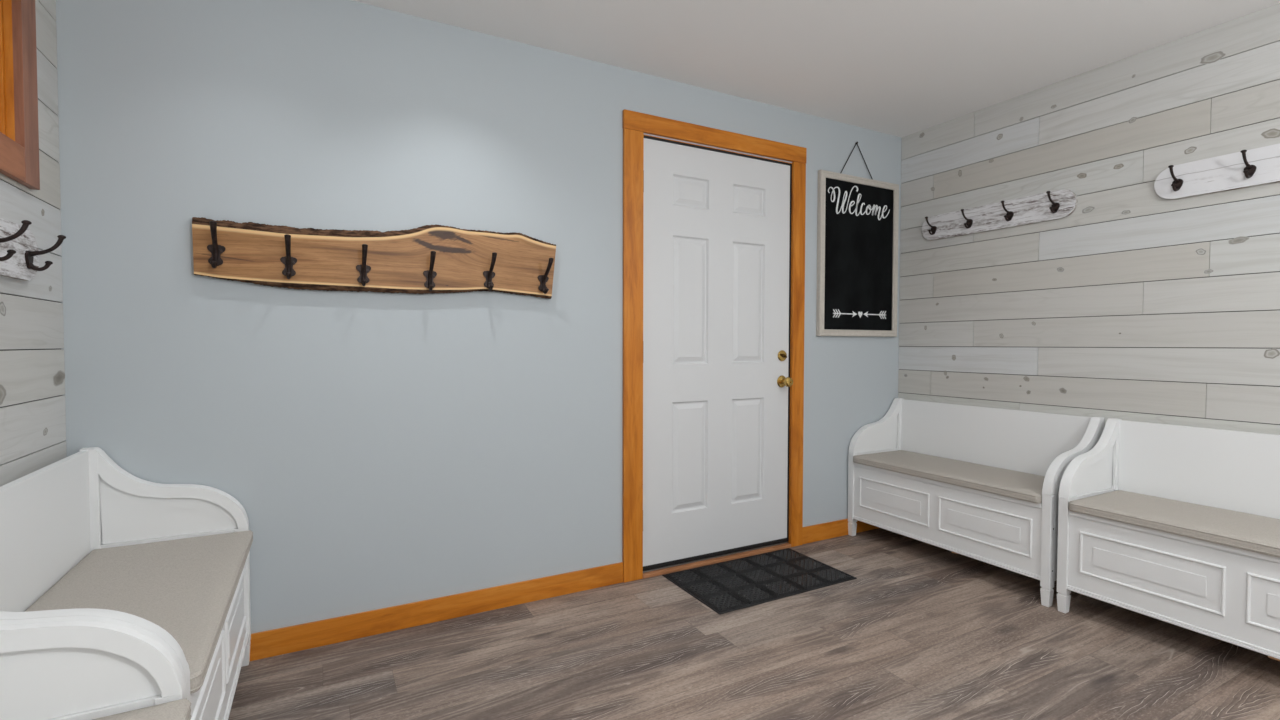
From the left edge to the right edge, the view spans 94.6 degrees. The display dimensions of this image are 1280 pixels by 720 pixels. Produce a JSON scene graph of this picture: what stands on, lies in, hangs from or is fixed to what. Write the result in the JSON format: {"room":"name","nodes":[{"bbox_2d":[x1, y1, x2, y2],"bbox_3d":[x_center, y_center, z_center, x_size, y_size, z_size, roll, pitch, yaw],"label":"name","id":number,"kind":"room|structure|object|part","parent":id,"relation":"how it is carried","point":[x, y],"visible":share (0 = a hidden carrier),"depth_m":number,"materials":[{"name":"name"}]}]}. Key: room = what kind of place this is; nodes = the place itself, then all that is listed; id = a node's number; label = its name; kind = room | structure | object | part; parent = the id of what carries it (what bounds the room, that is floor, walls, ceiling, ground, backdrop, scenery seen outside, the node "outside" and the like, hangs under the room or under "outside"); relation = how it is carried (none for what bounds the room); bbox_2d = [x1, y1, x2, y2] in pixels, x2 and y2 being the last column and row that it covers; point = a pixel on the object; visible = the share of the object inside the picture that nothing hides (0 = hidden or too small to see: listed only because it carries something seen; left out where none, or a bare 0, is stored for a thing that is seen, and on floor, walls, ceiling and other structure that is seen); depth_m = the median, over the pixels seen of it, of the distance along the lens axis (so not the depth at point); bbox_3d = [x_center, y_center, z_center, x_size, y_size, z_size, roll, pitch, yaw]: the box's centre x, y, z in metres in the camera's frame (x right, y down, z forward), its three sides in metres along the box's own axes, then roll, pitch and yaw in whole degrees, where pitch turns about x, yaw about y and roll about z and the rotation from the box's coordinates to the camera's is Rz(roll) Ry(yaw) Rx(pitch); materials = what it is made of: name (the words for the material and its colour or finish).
{"room":"mudroom","nodes":[
{"label":"mudroom","id":0,"kind":"room"},
{"bbox_2d":[0,0,66,486],"bbox_3d":[-0.949,-0.082,0.120,0.150,2.382,3.815,-1,2,-28],"label":"wall","id":1,"kind":"structure","parent":0,"point":[32,365],"depth_m":1.68,"materials":[{"name":"white wood"}]},
{"bbox_2d":[0,0,39,189],"bbox_3d":[-1.475,-0.868,1.116,0.154,0.822,1.083,-1,2,-28],"label":"window","id":2,"kind":"structure","parent":1,"relation":"in","point":[19,131],"depth_m":1.55,"materials":[{"name":"orange wood"}]},
{"bbox_3d":[-1.477,-0.882,1.115,0.121,0.673,0.906,-1,2,-28],"label":"sash","id":3,"kind":"part","parent":2,"relation":"part of","materials":[{"name":"orange wood"}]},
{"bbox_3d":[-1.417,-0.503,1.158,0.018,0.092,0.900,-1,2,-28],"label":"casing","id":4,"kind":"part","parent":2,"relation":"part of","materials":[{"name":"brown wood"}]},
{"bbox_2d":[0,218,65,280],"bbox_3d":[-1.439,-0.272,1.288,0.097,0.138,0.810,-1,2,-28],"label":"coat rack","id":5,"kind":"object","parent":1,"relation":"attached to","point":[19,252],"visible":1,"depth_m":1.51,"materials":[{"name":"white wood"}]},
{"bbox_2d":[55,0,901,633],"bbox_3d":[-0.126,-0.151,2.799,4.140,2.382,0.140,-1,2,-28],"label":"wall","id":6,"kind":"structure","parent":0,"point":[378,450],"depth_m":2.24,"materials":[{"name":"blue paint"}]},
{"bbox_2d":[192,217,555,298],"bbox_3d":[-0.909,-0.392,2.231,1.268,0.279,0.106,-1,2,-28],"label":"coat rack","id":7,"kind":"object","parent":6,"relation":"attached to","point":[426,259],"visible":1,"depth_m":2.21,"materials":[{"name":"brown wood"}]},
{"bbox_2d":[250,562,622,660],"bbox_3d":[-0.931,1.005,2.311,1.933,0.094,0.012,-1,2,-28],"label":"baseboard","id":8,"kind":"structure","parent":6,"relation":"attached to","point":[275,642],"depth_m":2.34,"materials":[{"name":"orange wood"}]},
{"bbox_2d":[622,128,643,582],"bbox_3d":[-0.033,-0.011,2.764,0.100,2.104,0.018,-1,2,-28],"label":"trim","id":9,"kind":"structure","parent":6,"relation":"attached to","point":[633,140],"depth_m":2.75,"materials":[{"name":"orange wood"}]},
{"bbox_2d":[623,109,806,163],"bbox_3d":[0.415,-1.111,2.973,1.116,0.084,0.020,-1,2,-28],"label":"trim","id":10,"kind":"structure","parent":6,"relation":"attached to","point":[646,123],"depth_m":2.93,"materials":[{"name":"orange wood"}]},
{"bbox_2d":[643,542,788,572],"bbox_3d":[0.383,1.009,3.100,0.926,0.010,0.130,-1,2,-28],"label":"threshold","id":11,"kind":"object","parent":6,"relation":"attached to","point":[679,564],"depth_m":3.02,"materials":[{"name":"wood"}]},
{"bbox_2d":[643,543,790,578],"bbox_3d":[0.412,1.025,3.044,0.926,0.019,0.047,-1,2,-28],"label":"trim","id":12,"kind":"structure","parent":6,"relation":"attached to","point":[787,545],"depth_m":3.00,"materials":[{"name":"brown wood"}]},
{"bbox_2d":[643,138,792,570],"bbox_3d":[0.414,-0.021,2.997,0.925,2.054,0.125,-1,2,-28],"label":"door","id":13,"kind":"structure","parent":6,"relation":"in","point":[716,225],"depth_m":2.99,"materials":[{"name":"white paint"}]},
{"bbox_3d":[0.787,0.117,3.181,0.066,0.066,0.072,-1,2,-28],"label":"knob","id":14,"kind":"part","parent":13,"relation":"part of","materials":[{"name":"gold metal"}]},
{"bbox_2d":[644,135,791,541],"bbox_3d":[0.396,-0.028,3.052,0.926,2.065,0.086,-1,2,-28],"label":"trim","id":15,"kind":"structure","parent":6,"relation":"attached to","point":[647,137],"depth_m":3.22,"materials":[{"name":"wood"}]},
{"bbox_2d":[789,161,805,546],"bbox_3d":[0.865,-0.022,3.247,0.085,2.104,0.018,-1,2,-28],"label":"trim","id":16,"kind":"structure","parent":6,"relation":"attached to","point":[798,169],"depth_m":3.23,"materials":[{"name":"orange wood"}]},
{"bbox_2d":[802,518,878,543],"bbox_3d":[1.248,0.978,3.484,0.794,0.094,0.012,-1,2,-28],"label":"baseboard","id":17,"kind":"structure","parent":6,"relation":"attached to","point":[818,532],"depth_m":3.39,"materials":[{"name":"orange wood"}]},
{"bbox_2d":[816,142,898,336],"bbox_3d":[1.280,-0.701,3.445,0.642,1.127,0.028,-1,2,-28],"label":"chalkboard","id":18,"kind":"object","parent":6,"relation":"attached to","point":[857,217],"visible":1,"depth_m":3.43,"materials":[{"name":"grey wood"}]},
{"bbox_3d":[1.257,-1.157,3.424,0.281,0.206,0.011,-1,2,-28],"label":"hanging cord","id":19,"kind":"part","parent":18,"relation":"part of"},
{"bbox_2d":[228,528,1279,719],"bbox_3d":[0.807,1.147,1.095,4.140,0.120,4.107,-1,2,-28],"label":"floor","id":20,"kind":"structure","parent":0,"point":[923,631],"depth_m":2.09,"materials":[{"name":"grey wood"}]},
{"bbox_2d":[0,616,185,719],"bbox_3d":[-0.779,0.706,0.523,0.432,0.787,1.092,-1,2,-28],"label":"storage bench","id":21,"kind":"object","parent":20,"relation":"on","point":[64,667],"visible":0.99,"depth_m":1.01,"materials":[{"name":"white paint"}]},
{"bbox_2d":[93,698,190,719],"bbox_3d":[-0.761,0.640,0.531,0.424,0.046,1.014,-1,2,-28],"label":"seat cushion","id":22,"kind":"object","parent":21,"relation":"on","point":[178,709],"visible":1,"depth_m":1.02,"materials":[{"name":"fabric"}]},
{"bbox_2d":[0,447,250,719],"bbox_3d":[-1.297,0.679,1.485,0.432,0.787,1.092,-1,2,-28],"label":"storage bench","id":23,"kind":"object","parent":20,"relation":"on","point":[52,516],"visible":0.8,"depth_m":1.70,"materials":[{"name":"white paint"}]},
{"bbox_3d":[-1.477,0.631,1.387,0.020,0.676,1.017,-1,2,-28],"label":"panel","id":24,"kind":"part","parent":23,"relation":"part of","materials":[{"name":"white paint"}]},
{"bbox_3d":[-1.047,0.652,1.020,0.432,0.707,0.038,-1,2,-28],"label":"panel","id":25,"kind":"part","parent":23,"relation":"part of","materials":[{"name":"white paint"}]},
{"bbox_2d":[24,530,252,693],"bbox_3d":[-1.279,0.614,1.492,0.424,0.046,1.014,-1,2,-28],"label":"seat cushion","id":26,"kind":"object","parent":23,"relation":"on","point":[186,587],"visible":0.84,"depth_m":1.54,"materials":[{"name":"fabric"}]},
{"bbox_3d":[-1.547,0.626,1.947,0.432,0.707,0.038,-1,2,-28],"label":"panel","id":27,"kind":"part","parent":23,"relation":"part of","materials":[{"name":"white paint"}]},
{"bbox_3d":[-0.996,0.804,1.369,0.006,0.172,0.443,-1,2,-28],"label":"panel moulding","id":28,"kind":"part","parent":23,"relation":"part of","materials":[{"name":"white paint"}]},
{"bbox_3d":[-1.119,0.812,1.584,0.024,0.308,1.017,-1,2,-28],"label":"panel","id":29,"kind":"part","parent":23,"relation":"part of","materials":[{"name":"white paint"}]},
{"bbox_3d":[-1.230,0.792,1.804,0.006,0.172,0.443,-1,2,-28],"label":"panel moulding","id":30,"kind":"part","parent":23,"relation":"part of","materials":[{"name":"white paint"}]},
{"bbox_2d":[662,548,856,614],"bbox_3d":[0.571,1.036,2.831,0.802,0.010,0.468,-1,2,-28],"label":"door mat","id":31,"kind":"object","parent":20,"relation":"on","point":[732,585],"visible":1,"depth_m":2.79,"materials":[{"name":"black rubber"}]},
{"bbox_2d":[848,398,1104,606],"bbox_3d":[1.665,0.643,3.075,0.432,0.787,1.092,-1,2,-28],"label":"storage bench","id":32,"kind":"object","parent":20,"relation":"on","point":[1015,535],"visible":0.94,"depth_m":2.99,"materials":[{"name":"white paint"}]},
{"bbox_3d":[1.415,0.590,3.538,0.432,0.707,0.038,-1,2,-28],"label":"panel","id":33,"kind":"part","parent":32,"relation":"part of","materials":[{"name":"white paint"}]},
{"bbox_3d":[1.364,0.760,3.197,0.006,0.172,0.443,-1,2,-28],"label":"panel moulding","id":34,"kind":"part","parent":32,"relation":"part of","materials":[{"name":"white paint"}]},
{"bbox_3d":[1.487,0.780,2.983,0.024,0.308,1.017,-1,2,-28],"label":"panel","id":35,"kind":"part","parent":32,"relation":"part of","materials":[{"name":"white paint"}]},
{"bbox_3d":[1.654,0.611,3.069,0.406,0.021,1.015,-1,2,-28],"label":"seat lid","id":36,"kind":"part","parent":32,"relation":"part of","materials":[{"name":"white paint"}]},
{"bbox_2d":[853,450,1044,503],"bbox_3d":[1.647,0.577,3.064,0.424,0.046,1.014,-1,2,-28],"label":"seat cushion","id":37,"kind":"object","parent":32,"relation":"on","point":[1023,486],"visible":0.88,"depth_m":2.94,"materials":[{"name":"fabric"}]},
{"bbox_3d":[1.598,0.772,2.762,0.006,0.172,0.443,-1,2,-28],"label":"panel moulding","id":38,"kind":"part","parent":32,"relation":"part of","materials":[{"name":"white paint"}]},
{"bbox_3d":[1.845,0.590,3.171,0.020,0.676,1.017,-1,2,-28],"label":"panel","id":39,"kind":"part","parent":32,"relation":"part of","materials":[{"name":"white paint"}]},
{"bbox_3d":[1.915,0.615,2.611,0.432,0.707,0.038,-1,2,-28],"label":"panel","id":40,"kind":"part","parent":32,"relation":"part of","materials":[{"name":"white paint"}]},
{"bbox_2d":[1057,418,1279,660],"bbox_3d":[2.195,0.670,2.091,0.432,0.787,1.092,-1,2,-28],"label":"storage bench","id":41,"kind":"object","parent":20,"relation":"on","point":[1228,594],"visible":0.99,"depth_m":2.27,"materials":[{"name":"white paint"}]},
{"bbox_3d":[1.946,0.617,2.553,0.432,0.707,0.038,-1,2,-28],"label":"panel","id":42,"kind":"part","parent":41,"relation":"part of","materials":[{"name":"white paint"}]},
{"bbox_3d":[1.894,0.787,2.212,0.006,0.172,0.443,-1,2,-28],"label":"panel moulding","id":43,"kind":"part","parent":41,"relation":"part of","materials":[{"name":"white paint"}]},
{"bbox_3d":[2.017,0.807,1.999,0.024,0.308,1.017,-1,2,-28],"label":"panel","id":44,"kind":"part","parent":41,"relation":"part of","materials":[{"name":"white paint"}]},
{"bbox_2d":[1068,490,1279,557],"bbox_3d":[2.178,0.605,2.080,0.424,0.046,1.014,-1,2,-28],"label":"seat cushion","id":45,"kind":"object","parent":41,"relation":"on","point":[1240,530],"visible":1,"depth_m":2.19,"materials":[{"name":"fabric"}]},
{"bbox_3d":[2.184,0.638,2.084,0.406,0.021,1.015,-1,2,-28],"label":"seat lid","id":46,"kind":"part","parent":41,"relation":"part of","materials":[{"name":"white paint"}]},
{"bbox_3d":[2.375,0.617,2.186,0.020,0.676,1.017,-1,2,-28],"label":"panel","id":47,"kind":"part","parent":41,"relation":"part of","materials":[{"name":"white paint"}]},
{"bbox_3d":[2.128,0.799,1.778,0.006,0.172,0.443,-1,2,-28],"label":"panel moulding","id":48,"kind":"part","parent":41,"relation":"part of","materials":[{"name":"white paint"}]},
{"bbox_2d":[352,0,1279,137],"bbox_3d":[0.812,-1.354,1.029,4.140,0.120,4.107,-1,2,-28],"label":"ceiling","id":49,"kind":"structure","parent":0,"point":[899,68],"depth_m":2.46,"materials":[{"name":"paint"}]},
{"bbox_2d":[898,3,1279,434],"bbox_3d":[2.566,-0.125,2.007,0.150,2.382,3.807,-1,2,-28],"label":"wall","id":50,"kind":"structure","parent":0,"point":[1136,303],"depth_m":2.65,"materials":[{"name":"white wood"}]},
{"bbox_2d":[922,189,1076,239],"bbox_3d":[1.824,-0.755,3.111,0.097,0.138,0.810,-1,2,-28],"label":"coat rack","id":51,"kind":"object","parent":50,"relation":"attached to","point":[1057,204],"visible":1,"depth_m":3.06,"materials":[{"name":"white wood"}]},
{"bbox_2d":[1154,143,1279,199],"bbox_3d":[2.348,-0.729,2.138,0.097,0.138,0.810,-1,2,-28],"label":"coat rack","id":52,"kind":"object","parent":50,"relation":"attached to","point":[1257,166],"visible":1,"depth_m":2.32,"materials":[{"name":"white wood"}]}
]}

